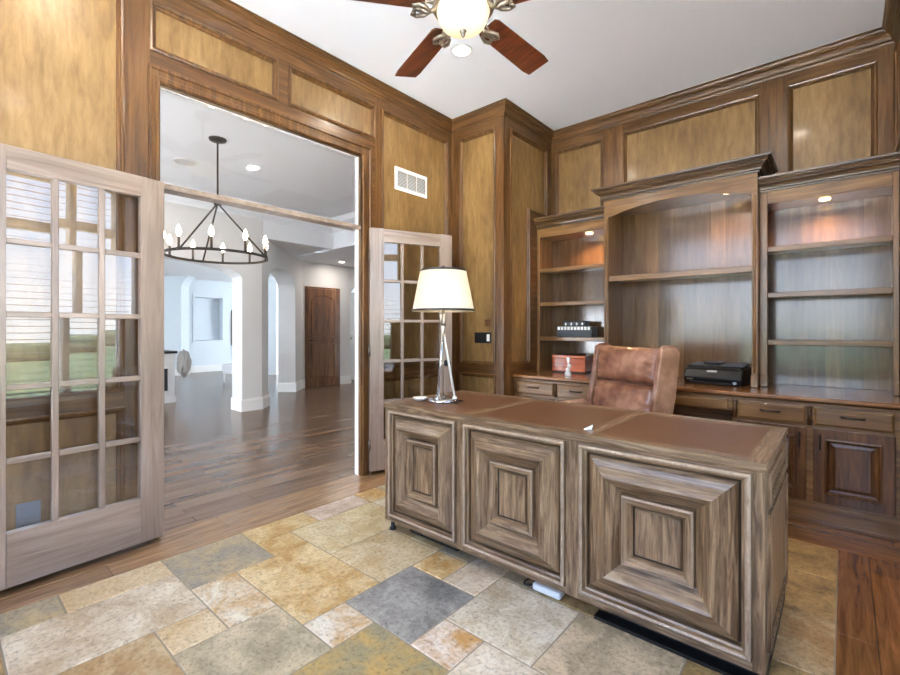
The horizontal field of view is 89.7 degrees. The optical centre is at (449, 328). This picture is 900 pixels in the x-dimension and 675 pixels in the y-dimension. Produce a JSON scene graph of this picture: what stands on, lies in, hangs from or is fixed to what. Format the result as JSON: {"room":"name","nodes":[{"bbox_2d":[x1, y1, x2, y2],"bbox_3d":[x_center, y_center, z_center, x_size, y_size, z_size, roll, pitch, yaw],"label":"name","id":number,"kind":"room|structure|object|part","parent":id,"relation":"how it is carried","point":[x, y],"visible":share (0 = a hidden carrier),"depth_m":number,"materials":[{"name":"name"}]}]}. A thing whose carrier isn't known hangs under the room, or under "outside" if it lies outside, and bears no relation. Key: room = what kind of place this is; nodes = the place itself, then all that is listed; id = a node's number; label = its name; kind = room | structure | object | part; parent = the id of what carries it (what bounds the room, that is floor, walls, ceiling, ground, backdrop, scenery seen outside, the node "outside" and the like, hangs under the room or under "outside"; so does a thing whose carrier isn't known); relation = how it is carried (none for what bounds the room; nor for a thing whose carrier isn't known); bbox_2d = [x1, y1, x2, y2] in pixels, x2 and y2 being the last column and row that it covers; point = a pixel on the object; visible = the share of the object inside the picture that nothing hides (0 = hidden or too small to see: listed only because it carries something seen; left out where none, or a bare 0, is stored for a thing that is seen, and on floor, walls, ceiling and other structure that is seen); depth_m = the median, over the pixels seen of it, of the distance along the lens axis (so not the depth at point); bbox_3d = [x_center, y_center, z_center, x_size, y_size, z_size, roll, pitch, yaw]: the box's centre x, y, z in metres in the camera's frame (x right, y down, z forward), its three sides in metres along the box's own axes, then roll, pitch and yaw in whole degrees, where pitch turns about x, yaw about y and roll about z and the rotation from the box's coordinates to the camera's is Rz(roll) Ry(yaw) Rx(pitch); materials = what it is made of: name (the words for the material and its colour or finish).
{"room":"home office","nodes":[
{"label":"home office","id":0,"kind":"room"},
{"bbox_2d":[176,349,191,377],"bbox_3d":[-4.376,0.560,7.424,0.395,0.478,0.200,0,0,41],"label":"throw blanket","id":1,"kind":"object","parent":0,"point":[184,361],"visible":1,"depth_m":7.34,"materials":[{"name":"white fabric"}]},
{"bbox_2d":[189,271,231,365],"bbox_3d":[-6.853,-0.300,12.847,0.240,3.000,8.400,0,0,41],"label":"wall","id":2,"kind":"structure","parent":0,"point":[210,302],"depth_m":12.89,"materials":[{"name":"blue paint"}]},
{"bbox_2d":[231,310,231,344],"bbox_3d":[-6.197,-0.035,13.423,0.030,1.030,0.570,0,0,41],"label":"wall picture","id":3,"kind":"object","parent":2,"relation":"attached to","point":[231,310],"visible":0.18,"depth_m":13.20,"materials":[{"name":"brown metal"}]},
{"bbox_2d":[164,201,261,398],"bbox_3d":[-5.002,-0.325,4.527,0.330,3.050,6.270,0,0,41],"label":"wall","id":4,"kind":"structure","parent":0,"point":[247,278],"depth_m":6.59,"materials":[{"name":"white paint"}]},
{"bbox_2d":[175,364,350,411],"bbox_3d":[-3.964,1.110,11.456,7.896,0.180,6.710,0,0,41],"label":"baseboard","id":5,"kind":"structure","parent":4,"relation":"attached to","point":[241,405],"depth_m":8.60,"materials":[{"name":"white paint"}]},
{"bbox_2d":[164,276,277,374],"bbox_3d":[-6.855,-0.300,11.885,4.600,3.000,0.400,0,0,-4],"label":"wall","id":6,"kind":"structure","parent":0,"point":[176,288],"depth_m":11.75,"materials":[{"name":"white paint"}]},
{"bbox_2d":[0,0,451,530],"bbox_3d":[-1.638,-0.430,2.643,0.032,3.260,5.040,0,0,41],"label":"wall","id":7,"kind":"structure","parent":0,"point":[74,73],"depth_m":2.44,"materials":[{"name":"brown wood"}]},
{"bbox_2d":[16,500,40,528],"bbox_3d":[-2.044,0.900,2.194,0.008,0.120,0.090,0,0,41],"label":"wall outlet","id":8,"kind":"object","parent":7,"relation":"attached to","point":[29,513],"visible":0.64,"depth_m":2.19,"materials":[{"name":"grey"}]},
{"bbox_2d":[23,504,33,524],"bbox_3d":[-2.042,0.900,2.192,0.002,0.090,0.040,0,0,41],"label":"socket","id":9,"kind":"object","parent":8,"relation":"attached to","point":[28,509],"depth_m":2.19,"materials":[{"name":"grey plastic"}]},
{"bbox_2d":[0,143,163,590],"bbox_3d":[-1.860,0.170,2.276,0.133,2.009,0.780,0,0,35],"label":"door","id":10,"kind":"structure","parent":7,"relation":"in","point":[31,552],"depth_m":2.32,"materials":[{"name":"brown wood"}]},
{"bbox_2d":[81,470,383,563],"bbox_3d":[-0.106,1.135,1.417,3.920,0.130,5.200,0,0,41],"label":"baseboard","id":11,"kind":"structure","parent":7,"relation":"attached to","point":[373,472],"depth_m":2.48,"materials":[{"name":"brown wood"}]},
{"bbox_2d":[148,63,371,541],"bbox_3d":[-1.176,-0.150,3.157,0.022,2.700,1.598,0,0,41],"label":"trim","id":12,"kind":"structure","parent":7,"relation":"attached to","point":[157,75],"depth_m":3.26,"materials":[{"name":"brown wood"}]},
{"bbox_2d":[161,89,360,230],"bbox_3d":[-1.235,-1.110,3.182,0.100,0.596,1.438,0,0,41],"label":"trim","id":13,"kind":"structure","parent":7,"relation":"attached to","point":[168,189],"depth_m":3.04,"materials":[{"name":"brown wood"}]},
{"bbox_3d":[-1.238,-1.127,3.184,0.006,0.562,1.434,0,0,41],"label":"transom glass","id":14,"kind":"part","parent":13,"relation":"part of","materials":[{"name":"glass"}]},
{"bbox_2d":[368,228,451,471],"bbox_3d":[-0.334,0.169,3.886,0.764,2.010,0.133,0,0,-26],"label":"door","id":15,"kind":"structure","parent":7,"relation":"in","point":[378,237],"depth_m":3.76,"materials":[{"name":"brown wood"}]},
{"bbox_2d":[395,166,426,198],"bbox_3d":[-0.353,-1.335,4.136,0.012,0.200,0.400,0,0,41],"label":"air vent","id":16,"kind":"object","parent":7,"relation":"in","point":[400,177],"visible":1,"depth_m":4.13,"materials":[{"name":"white metal"}]},
{"bbox_2d":[398,171,424,193],"bbox_3d":[-0.352,-1.337,4.135,0.007,0.133,0.350,0,0,41],"label":"grille","id":17,"kind":"object","parent":16,"relation":"attached to","point":[420,183],"depth_m":4.14,"materials":[{"name":"white metal"}]},
{"bbox_2d":[182,0,899,144],"bbox_3d":[0.133,-2.007,1.693,3.920,0.105,5.930,0,0,41],"label":"trim","id":18,"kind":"structure","parent":7,"relation":"attached to","point":[230,12],"depth_m":3.59,"materials":[{"name":"brown wood"}]},
{"bbox_2d":[160,91,354,281],"bbox_3d":[-4.708,-1.610,8.333,11.960,0.480,12.400,0,0,41],"label":"ceiling","id":19,"kind":"structure","parent":0,"point":[295,174],"depth_m":5.45,"materials":[{"name":"white paint"}]},
{"bbox_2d":[171,157,198,166],"bbox_3d":[-2.931,-1.846,5.012,0.266,0.008,0.266,0,0,41],"label":"ceiling speaker","id":20,"kind":"object","parent":19,"relation":"attached to","point":[180,161],"visible":1,"depth_m":5.01,"materials":[{"name":"white paint"}]},
{"bbox_2d":[175,159,195,165],"bbox_3d":[-2.931,-1.847,5.012,0.203,0.001,0.203,0,0,41],"label":"grille","id":21,"kind":"object","parent":20,"relation":"attached to","point":[181,161],"depth_m":5.02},
{"bbox_2d":[164,203,267,264],"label":"chandelier","id":22,"kind":"object","parent":19,"relation":"hanging from","point":[178,230],"depth_m":4.37,"materials":[{"name":"brown metal"}]},
{"bbox_2d":[167,234,171,256],"bbox_3d":[-2.717,-0.811,4.384,0.044,0.212,0.043,0,0,41],"label":"candle","id":23,"kind":"object","parent":22,"relation":"on","point":[169,240],"depth_m":4.37,"materials":[{"name":"white glass"}]},
{"bbox_2d":[176,225,180,248],"bbox_3d":[-2.381,-0.811,3.970,0.044,0.212,0.043,0,0,41],"label":"candle","id":24,"kind":"object","parent":22,"relation":"on","point":[178,230],"depth_m":3.96,"materials":[{"name":"white glass"}]},
{"bbox_2d":[191,240,194,260],"bbox_3d":[-2.644,-0.811,4.655,0.044,0.212,0.043,0,0,41],"label":"candle","id":25,"kind":"object","parent":22,"relation":"on","point":[192,243],"depth_m":4.64,"materials":[{"name":"white glass"}]},
{"bbox_3d":[-2.321,-0.965,4.192,0.016,0.530,0.460,0,0,15],"label":"rod","id":26,"kind":"part","parent":22,"relation":"part of","materials":[{"name":"brown metal"}]},
{"bbox_3d":[-2.422,-0.965,4.566,0.460,0.530,0.016,0,0,45],"label":"rod","id":27,"kind":"part","parent":22,"relation":"part of","materials":[{"name":"brown metal"}]},
{"bbox_2d":[209,225,213,248],"bbox_3d":[-2.100,-0.811,3.984,0.044,0.212,0.043,0,0,41],"label":"candle","id":28,"kind":"object","parent":22,"relation":"on","point":[211,231],"depth_m":3.97,"materials":[{"name":"white glass"}]},
{"bbox_2d":[221,243,224,262],"bbox_3d":[-2.426,-0.811,4.832,0.044,0.212,0.043,0,0,41],"label":"candle","id":29,"kind":"object","parent":22,"relation":"on","point":[222,246],"depth_m":4.82,"materials":[{"name":"white glass"}]},
{"bbox_3d":[-2.047,-0.965,4.466,0.460,0.530,0.016,0,0,-15],"label":"rod","id":30,"kind":"part","parent":22,"relation":"part of","materials":[{"name":"brown metal"}]},
{"bbox_2d":[243,229,247,252],"bbox_3d":[-1.882,-0.811,4.161,0.044,0.212,0.043,0,0,41],"label":"candle","id":31,"kind":"object","parent":22,"relation":"on","point":[245,235],"depth_m":4.15,"materials":[{"name":"white glass"}]},
{"bbox_2d":[247,243,251,262],"bbox_3d":[-2.146,-0.811,4.847,0.044,0.212,0.043,0,0,41],"label":"candle","id":32,"kind":"object","parent":22,"relation":"on","point":[249,248],"depth_m":4.84,"materials":[{"name":"white glass"}]},
{"bbox_2d":[263,236,267,256],"bbox_3d":[-1.810,-0.811,4.432,0.044,0.212,0.043,0,0,41],"label":"candle","id":33,"kind":"object","parent":22,"relation":"on","point":[265,241],"depth_m":4.42,"materials":[{"name":"white glass"}]},
{"bbox_2d":[247,164,260,169],"bbox_3d":[-2.240,-1.846,5.167,0.156,0.008,0.156,0,0,41],"label":"recessed light","id":34,"kind":"object","parent":19,"relation":"in","point":[254,167],"visible":1,"depth_m":5.17,"materials":[{"name":"white paint"}]},
{"bbox_2d":[164,371,354,530],"bbox_3d":[-4.707,1.201,8.332,11.962,0.001,12.400,0,0,41],"label":"floor","id":35,"kind":"structure","parent":0,"point":[219,459],"depth_m":4.62,"materials":[{"name":"brown wood"}]},
{"bbox_2d":[164,350,177,402],"bbox_3d":[-5.032,0.780,7.137,0.480,0.840,1.170,0,0,41],"label":"base cabinet","id":36,"kind":"object","parent":35,"relation":"on","point":[169,355],"visible":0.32,"depth_m":7.35,"materials":[{"name":"white paint"}]},
{"bbox_3d":[-4.681,0.820,7.197,0.003,0.360,0.340,0,0,41],"label":"glass panel","id":37,"kind":"part","parent":36,"relation":"part of","materials":[{"name":"black"}]},
{"bbox_3d":[-4.688,0.820,7.202,0.013,0.480,0.440,0,0,41],"label":"door","id":38,"kind":"part","parent":36,"relation":"part of","materials":[{"name":"white paint"}]},
{"bbox_2d":[222,363,231,382],"bbox_3d":[-4.707,0.890,10.272,0.620,0.620,0.600,0,0,11],"label":"chair","id":39,"kind":"object","parent":35,"relation":"on","point":[226,368],"visible":0.15,"depth_m":10.02,"materials":[{"name":"white fabric"}]},
{"bbox_3d":[-4.716,0.890,10.274,0.600,0.220,0.600,0,0,11],"label":"seat","id":40,"kind":"part","parent":39,"relation":"part of","materials":[{"name":"white fabric"}]},
{"bbox_2d":[350,293,354,379],"bbox_3d":[-2.134,0.170,10.742,0.850,2.040,0.114,0,0,-35],"label":"door","id":41,"kind":"structure","parent":35,"relation":"on","point":[352,295],"depth_m":10.65,"materials":[{"name":"white paint"}]},
{"bbox_2d":[262,220,301,396],"bbox_3d":[-3.062,-0.235,7.938,0.320,2.870,2.334,0,0,-4],"label":"wall","id":42,"kind":"structure","parent":0,"point":[286,269],"depth_m":8.61,"materials":[{"name":"white paint"}]},
{"bbox_2d":[302,250,354,387],"bbox_3d":[-1.589,-0.235,10.869,0.200,2.870,4.480,0,0,41],"label":"wall","id":43,"kind":"structure","parent":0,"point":[342,278],"depth_m":9.81,"materials":[{"name":"white paint"}]},
{"bbox_2d":[305,286,339,387],"bbox_3d":[-2.633,0.165,9.447,0.082,2.070,0.835,0,0,41],"label":"door","id":44,"kind":"structure","parent":43,"relation":"attached to","point":[322,306],"depth_m":9.44,"materials":[{"name":"brown wood"}]},
{"bbox_2d":[0,485,837,674],"bbox_3d":[-0.434,1.215,1.560,2.666,0.031,4.712,0,0,41],"label":"floor","id":45,"kind":"structure","parent":0,"point":[327,589],"depth_m":1.90,"materials":[{"name":"stone"}]},
{"bbox_2d":[523,578,564,599],"bbox_3d":[0.427,1.181,2.073,0.195,0.032,0.068,0,0,41],"label":"power strip","id":46,"kind":"object","parent":45,"relation":"on","point":[537,586],"visible":0.76,"depth_m":2.04,"materials":[{"name":"white plastic"}]},
{"bbox_2d":[384,390,787,674],"bbox_3d":[0.545,0.820,2.352,1.901,0.760,0.757,0,0,41],"label":"executive desk","id":47,"kind":"object","parent":45,"relation":"on","point":[675,527],"visible":0.98,"depth_m":1.85,"materials":[{"name":"brown wood"}]},
{"bbox_2d":[413,396,426,400],"bbox_3d":[-0.185,0.430,2.798,0.094,0.018,0.094,0,0,41],"label":"dish","id":48,"kind":"object","parent":47,"relation":"on","point":[417,398],"visible":1,"depth_m":2.78,"materials":[{"name":"beige ceramic"}]},
{"bbox_3d":[-0.163,0.789,2.507,0.515,0.622,0.062,0,0,41],"label":"panel","id":49,"kind":"part","parent":47,"relation":"part of","materials":[{"name":"brown wood"}]},
{"bbox_2d":[412,265,474,403],"bbox_3d":[-0.041,0.025,2.765,0.385,0.830,0.385,0,0,41],"label":"table lamp","id":50,"kind":"object","parent":47,"relation":"on","point":[443,289],"visible":1,"depth_m":2.64,"materials":[{"name":"white fabric"}]},
{"bbox_3d":[-0.053,0.171,2.736,0.033,0.523,0.107,0,0,41],"label":"rod","id":51,"kind":"part","parent":50,"relation":"part of","materials":[{"name":"silver metal"}]},
{"bbox_3d":[-0.054,0.170,2.792,0.027,0.523,0.107,0,0,-32],"label":"rod","id":52,"kind":"part","parent":50,"relation":"part of","materials":[{"name":"beige"}]},
{"bbox_3d":[-0.041,0.090,2.765,0.032,0.660,0.032,0,0,41],"label":"stem","id":53,"kind":"part","parent":50,"relation":"part of","materials":[{"name":"silver metal"}]},
{"bbox_3d":[-0.041,-0.234,2.765,0.380,0.252,0.380,0,0,41],"label":"lamp shade","id":54,"kind":"part","parent":50,"relation":"part of","materials":[{"name":"beige fabric"}]},
{"bbox_3d":[-0.041,-0.354,2.765,0.285,0.012,0.285,0,0,41],"label":"shade trim","id":55,"kind":"part","parent":50,"relation":"part of","materials":[{"name":"fabric"}]},
{"bbox_3d":[-0.041,-0.114,2.765,0.385,0.012,0.385,0,0,41],"label":"shade trim","id":56,"kind":"part","parent":50,"relation":"part of","materials":[{"name":"brown metal"}]},
{"bbox_3d":[-0.009,0.171,2.767,0.090,0.523,0.074,0,0,41],"label":"rod","id":57,"kind":"part","parent":50,"relation":"part of","materials":[{"name":"beige"}]},
{"bbox_3d":[0.282,0.789,2.119,0.561,0.622,0.062,0,0,41],"label":"panel","id":58,"kind":"part","parent":47,"relation":"part of","materials":[{"name":"brown wood"}]},
{"bbox_3d":[0.555,0.457,2.363,1.889,0.033,0.727,0,0,41],"label":"frame","id":59,"kind":"part","parent":47,"relation":"part of","materials":[{"name":"brown wood"}]},
{"bbox_3d":[0.770,0.789,1.695,0.606,0.622,0.062,0,0,41],"label":"panel","id":60,"kind":"part","parent":47,"relation":"part of","materials":[{"name":"brown wood"}]},
{"bbox_2d":[560,343,679,413],"bbox_3d":[1.039,0.652,3.020,0.688,1.095,0.623,0,0,-24],"label":"office chair","id":61,"kind":"object","parent":45,"relation":"on","point":[632,378],"visible":0.52,"depth_m":2.97,"materials":[{"name":"brown leather"}]},
{"bbox_3d":[0.848,0.617,3.242,0.443,0.217,0.064,0,0,-24],"label":"armrest","id":62,"kind":"part","parent":61,"relation":"part of","materials":[{"name":"beige leather"}]},
{"bbox_2d":[592,379,652,411],"bbox_3d":[1.177,0.545,3.082,0.135,0.360,0.540,10,-4,-24],"label":"lumbar cushion","id":63,"kind":"object","parent":61,"relation":"on","point":[614,393],"depth_m":3.03,"materials":[{"name":"brown leather"}]},
{"bbox_3d":[1.237,0.436,3.108,0.045,0.605,0.540,10,-4,-24],"label":"backrest","id":64,"kind":"part","parent":61,"relation":"part of","materials":[{"name":"brown leather"}]},
{"bbox_2d":[597,346,657,384],"bbox_3d":[1.226,0.242,3.103,0.135,0.240,0.540,10,-4,-24],"label":"cushion","id":65,"kind":"object","parent":61,"relation":"on","point":[615,364],"depth_m":3.04,"materials":[{"name":"brown leather"}]},
{"bbox_2d":[0,470,899,674],"bbox_3d":[0.120,1.206,1.730,3.988,0.012,5.967,0,0,41],"label":"floor","id":66,"kind":"structure","parent":0,"point":[185,538],"depth_m":2.28,"materials":[{"name":"brown wood"}]},
{"bbox_2d":[514,378,588,400],"bbox_3d":[1.139,0.829,4.233,0.841,0.743,0.769,0,0,41],"label":"base cabinet","id":67,"kind":"object","parent":66,"relation":"on","point":[523,387],"visible":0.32,"depth_m":4.00,"materials":[{"name":"brown wood"}]},
{"bbox_3d":[0.767,0.538,4.106,0.380,0.113,0.020,0,0,41],"label":"drawer","id":68,"kind":"part","parent":67,"relation":"part of","materials":[{"name":"wood"}]},
{"bbox_3d":[0.763,0.840,4.102,0.388,0.450,0.031,0,0,41],"label":"door","id":69,"kind":"part","parent":67,"relation":"part of","materials":[{"name":"wood"}]},
{"bbox_3d":[0.927,0.541,3.974,0.023,0.118,0.023,0,0,41],"label":"turned post","id":70,"kind":"part","parent":67,"relation":"part of","materials":[{"name":"wood"}]},
{"bbox_3d":[1.075,0.538,3.839,0.365,0.113,0.020,0,0,41],"label":"drawer","id":71,"kind":"part","parent":67,"relation":"part of","materials":[{"name":"wood"}]},
{"bbox_2d":[513,369,899,408],"bbox_3d":[1.813,0.439,3.663,2.606,0.028,0.747,0,0,41],"label":"countertop","id":72,"kind":"structure","parent":67,"relation":"on","point":[831,395],"depth_m":3.08,"materials":[{"name":"brown wood"}]},
{"bbox_2d":[565,360,570,375],"bbox_3d":[1.071,0.351,4.104,0.059,0.148,0.055,0,0,41],"label":"figurine","id":73,"kind":"object","parent":72,"relation":"on","point":[567,373],"visible":1,"depth_m":4.09,"materials":[{"name":"white ceramic"}]},
{"bbox_2d":[533,206,603,370],"bbox_3d":[1.229,-0.340,4.416,0.737,1.526,0.378,0,0,41],"label":"bookcase","id":74,"kind":"object","parent":72,"relation":"on","point":[570,245],"visible":0.64,"depth_m":4.56,"materials":[{"name":"brown wood"}]},
{"bbox_3d":[1.131,-1.054,4.303,0.737,0.098,0.080,0,0,41],"label":"crown moulding","id":75,"kind":"part","parent":74,"relation":"part of","materials":[{"name":"wood"}]},
{"bbox_3d":[1.252,0.097,4.443,0.695,0.038,0.277,0,0,41],"label":"shelf","id":76,"kind":"part","parent":74,"relation":"part of","materials":[{"name":"wood"}]},
{"bbox_3d":[1.252,-0.248,4.443,0.695,0.038,0.277,0,0,41],"label":"shelf","id":77,"kind":"part","parent":74,"relation":"part of","materials":[{"name":"wood"}]},
{"bbox_3d":[1.252,-0.583,4.443,0.695,0.038,0.277,0,0,41],"label":"shelf","id":78,"kind":"part","parent":74,"relation":"part of","materials":[{"name":"wood"}]},
{"bbox_2d":[557,327,597,336],"bbox_3d":[1.248,0.028,4.439,0.340,0.102,0.192,0,0,35],"label":"box","id":79,"kind":"object","parent":74,"relation":"on","point":[561,331],"visible":0.9,"depth_m":4.36,"materials":[{"name":"black paint"}]},
{"bbox_2d":[563,321,589,326],"bbox_3d":[1.241,-0.051,4.445,0.230,0.055,0.122,0,0,35],"label":"case","id":80,"kind":"object","parent":79,"relation":"on","point":[565,323],"visible":1,"depth_m":4.39,"materials":[{"name":"black plastic"}]},
{"bbox_3d":[1.348,-0.248,4.553,0.697,1.343,0.013,0,0,41],"label":"panel","id":81,"kind":"part","parent":74,"relation":"part of","materials":[{"name":"wood"}]},
{"bbox_2d":[551,354,591,373],"bbox_3d":[1.205,0.337,4.465,0.344,0.176,0.212,0,0,36],"label":"box","id":82,"kind":"object","parent":72,"relation":"on","point":[580,363],"visible":0.88,"depth_m":4.37,"materials":[{"name":"red paint"}]},
{"bbox_3d":[1.205,0.266,4.465,0.336,0.033,0.206,0,0,36],"label":"lid","id":83,"kind":"part","parent":82,"relation":"part of","materials":[{"name":"red paint"}]},
{"bbox_2d":[591,151,777,387],"bbox_3d":[1.898,-0.406,3.760,1.308,1.658,0.491,0,0,41],"label":"bookcase","id":84,"kind":"object","parent":72,"relation":"on","point":[682,247],"visible":0.82,"depth_m":3.84,"materials":[{"name":"brown wood"}]},
{"bbox_3d":[1.926,-0.441,3.792,1.086,0.046,0.376,0,0,41],"label":"shelf","id":85,"kind":"part","parent":84,"relation":"part of","materials":[{"name":"wood"}]},
{"bbox_3d":[1.898,-1.184,3.760,1.308,0.102,0.491,0,0,41],"label":"crown moulding","id":86,"kind":"part","parent":84,"relation":"part of","materials":[{"name":"wood"}]},
{"bbox_3d":[2.054,-0.321,3.939,1.088,1.488,0.013,0,0,41],"label":"panel","id":87,"kind":"part","parent":84,"relation":"part of","materials":[{"name":"wood"}]},
{"bbox_2d":[684,361,751,385],"bbox_3d":[2.105,0.345,3.566,0.355,0.160,0.400,0,0,-45],"label":"printer","id":88,"kind":"object","parent":72,"relation":"on","point":[709,372],"visible":0.98,"depth_m":3.47,"materials":[{"name":"black plastic"}]},
{"bbox_2d":[689,380,733,385],"bbox_3d":[1.992,0.412,3.453,0.300,0.014,0.035,0,0,45],"label":"paper tray","id":89,"kind":"object","parent":88,"relation":"on","point":[717,382],"depth_m":3.43,"materials":[{"name":"black plastic"}]},
{"bbox_3d":[2.126,0.290,3.587,0.266,0.034,0.380,0,0,-45],"label":"scanner lid","id":90,"kind":"part","parent":88,"relation":"part of","materials":[{"name":"black plastic"}]},
{"bbox_2d":[758,151,899,395],"bbox_3d":[2.640,-0.340,3.189,0.735,1.526,0.378,0,0,41],"label":"bookcase","id":91,"kind":"object","parent":72,"relation":"on","point":[829,233],"visible":1,"depth_m":3.25,"materials":[{"name":"brown wood"}]},
{"bbox_2d":[819,197,830,200],"bbox_3d":[2.648,-0.915,3.197,0.068,0.010,0.068,0,0,41],"label":"puck light","id":92,"kind":"object","parent":91,"relation":"attached to","point":[822,198],"depth_m":3.18,"materials":[{"name":"beige"}]},
{"bbox_3d":[2.543,-1.054,3.077,0.735,0.098,0.080,0,0,41],"label":"crown moulding","id":93,"kind":"part","parent":91,"relation":"part of","materials":[{"name":"wood"}]},
{"bbox_3d":[2.759,-0.248,3.326,0.695,1.343,0.013,0,0,41],"label":"panel","id":94,"kind":"part","parent":91,"relation":"part of","materials":[{"name":"wood"}]},
{"bbox_3d":[2.664,0.097,3.216,0.693,0.038,0.277,0,0,41],"label":"shelf","id":95,"kind":"part","parent":91,"relation":"part of","materials":[{"name":"wood"}]},
{"bbox_3d":[2.664,-0.248,3.216,0.693,0.038,0.277,0,0,41],"label":"shelf","id":96,"kind":"part","parent":91,"relation":"part of","materials":[{"name":"wood"}]},
{"bbox_3d":[2.664,-0.583,3.216,0.693,0.038,0.277,0,0,41],"label":"shelf","id":97,"kind":"part","parent":91,"relation":"part of","materials":[{"name":"wood"}]},
{"bbox_2d":[673,391,732,420],"bbox_3d":[1.806,0.829,3.655,0.922,0.742,0.772,0,0,41],"label":"base cabinet","id":98,"kind":"object","parent":66,"relation":"on","point":[693,404],"visible":0.2,"depth_m":3.29,"materials":[{"name":"brown wood"}]},
{"bbox_3d":[1.582,0.518,3.397,0.870,0.073,0.020,0,0,41],"label":"drawer","id":99,"kind":"part","parent":98,"relation":"part of","materials":[{"name":"wood"}]},
{"bbox_2d":[732,396,899,541],"bbox_3d":[2.471,0.829,3.075,0.841,0.743,0.769,0,0,41],"label":"base cabinet","id":100,"kind":"object","parent":66,"relation":"on","point":[843,470],"visible":0.75,"depth_m":2.73,"materials":[{"name":"brown wood"}]},
{"bbox_3d":[1.945,0.541,3.090,0.023,0.118,0.023,0,0,41],"label":"turned post","id":101,"kind":"part","parent":100,"relation":"part of","materials":[{"name":"wood"}]},
{"bbox_3d":[2.073,0.529,2.934,0.111,0.013,0.036,0,0,41],"label":"handle","id":102,"kind":"part","parent":100,"relation":"part of","materials":[{"name":"brown metal"}]},
{"bbox_3d":[2.091,0.538,2.955,0.361,0.113,0.020,0,0,41],"label":"drawer","id":103,"kind":"part","parent":100,"relation":"part of","materials":[{"name":"wood"}]},
{"bbox_3d":[2.087,0.840,2.951,0.369,0.450,0.031,0,0,41],"label":"door","id":104,"kind":"part","parent":100,"relation":"part of","materials":[{"name":"wood"}]},
{"bbox_3d":[2.188,0.695,2.834,0.011,0.100,0.036,0,0,41],"label":"handle","id":105,"kind":"part","parent":100,"relation":"part of","materials":[{"name":"brown metal"}]},
{"bbox_3d":[2.247,0.541,2.827,0.023,0.118,0.023,0,0,41],"label":"turned post","id":106,"kind":"part","parent":100,"relation":"part of","materials":[{"name":"wood"}]},
{"bbox_3d":[2.263,0.695,2.769,0.011,0.100,0.036,0,0,41],"label":"handle","id":107,"kind":"part","parent":100,"relation":"part of","materials":[{"name":"brown metal"}]},
{"bbox_3d":[2.376,0.529,2.671,0.111,0.013,0.036,0,0,41],"label":"handle","id":108,"kind":"part","parent":100,"relation":"part of","materials":[{"name":"brown metal"}]},
{"bbox_3d":[2.394,0.538,2.691,0.357,0.113,0.020,0,0,41],"label":"drawer","id":109,"kind":"part","parent":100,"relation":"part of","materials":[{"name":"wood"}]},
{"bbox_3d":[2.391,0.840,2.687,0.365,0.450,0.031,0,0,41],"label":"door","id":110,"kind":"part","parent":100,"relation":"part of","materials":[{"name":"wood"}]},
{"bbox_2d":[452,115,503,394],"bbox_3d":[0.253,-0.430,4.338,0.630,3.260,0.032,0,0,41],"label":"wall","id":111,"kind":"structure","parent":0,"point":[477,150],"depth_m":4.33,"materials":[{"name":"brown wood"}]},
{"bbox_2d":[475,332,490,342],"bbox_3d":[0.311,0.083,4.301,0.194,0.101,0.011,0,0,41],"label":"switch plate","id":112,"kind":"object","parent":111,"relation":"attached to","point":[480,337],"visible":1,"depth_m":4.30,"materials":[{"name":"black plastic"}]},
{"bbox_2d":[485,319,490,325],"bbox_3d":[0.357,-0.058,4.262,0.060,0.065,0.011,0,0,41],"label":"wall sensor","id":113,"kind":"object","parent":111,"relation":"attached to","point":[487,321],"visible":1,"depth_m":4.26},
{"bbox_2d":[504,115,550,395],"bbox_3d":[0.783,-0.430,4.467,0.032,3.260,0.890,0,0,41],"label":"wall","id":114,"kind":"structure","parent":0,"point":[527,157],"depth_m":4.38,"materials":[{"name":"brown wood"}]},
{"bbox_2d":[231,0,884,130],"bbox_3d":[0.114,-2.060,1.709,4.170,0.001,6.130,0,0,41],"label":"ceiling","id":115,"kind":"structure","parent":0,"point":[604,57],"depth_m":3.23,"materials":[{"name":"white paint"}]},
{"bbox_2d":[355,0,547,77],"bbox_3d":[0.095,-1.744,2.256,1.368,0.632,1.313,0,0,41],"label":"ceiling fan","id":116,"kind":"object","parent":115,"relation":"hanging from","point":[459,19],"visible":1,"depth_m":2.34,"materials":[{"name":"brown wood"}]},
{"bbox_3d":[-0.369,-1.580,2.130,0.509,0.037,0.154,0,0,-10],"label":"blade","id":117,"kind":"part","parent":116,"relation":"part of","materials":[{"name":"brown wood"}]},
{"bbox_3d":[-0.159,-1.580,2.607,0.154,0.037,0.509,0,0,-28],"label":"blade","id":118,"kind":"part","parent":116,"relation":"part of","materials":[{"name":"brown wood"}]},
{"bbox_3d":[0.064,-1.517,2.223,0.260,0.110,0.260,0,0,41],"label":"lamp shade","id":119,"kind":"part","parent":116,"relation":"part of","materials":[{"name":"beige"}]},
{"bbox_3d":[0.369,-1.580,2.548,0.154,0.037,0.513,0,0,41],"label":"blade","id":120,"kind":"part","parent":116,"relation":"part of","materials":[{"name":"brown wood"}]},
{"bbox_3d":[0.470,-1.580,2.044,0.509,0.037,0.154,0,0,26],"label":"blade","id":121,"kind":"part","parent":116,"relation":"part of","materials":[{"name":"brown wood"}]},
{"bbox_2d":[450,43,472,57],"bbox_3d":[0.085,-2.056,3.345,0.166,0.008,0.166,0,0,41],"label":"recessed light","id":122,"kind":"object","parent":115,"relation":"in","point":[461,50],"visible":1,"depth_m":3.34,"materials":[{"name":"white paint"}]},
{"bbox_2d":[551,43,894,390],"bbox_3d":[2.060,-0.430,3.947,2.610,3.260,0.032,0,0,41],"label":"wall","id":123,"kind":"structure","parent":0,"point":[841,110],"depth_m":3.62,"materials":[{"name":"brown wood"}]},
{"bbox_2d":[894,18,899,396],"bbox_3d":[2.753,-0.430,2.755,0.032,3.260,0.890,0,0,41],"label":"wall","id":124,"kind":"structure","parent":0,"point":[897,41],"depth_m":3.00,"materials":[{"name":"brown wood"}]}
]}

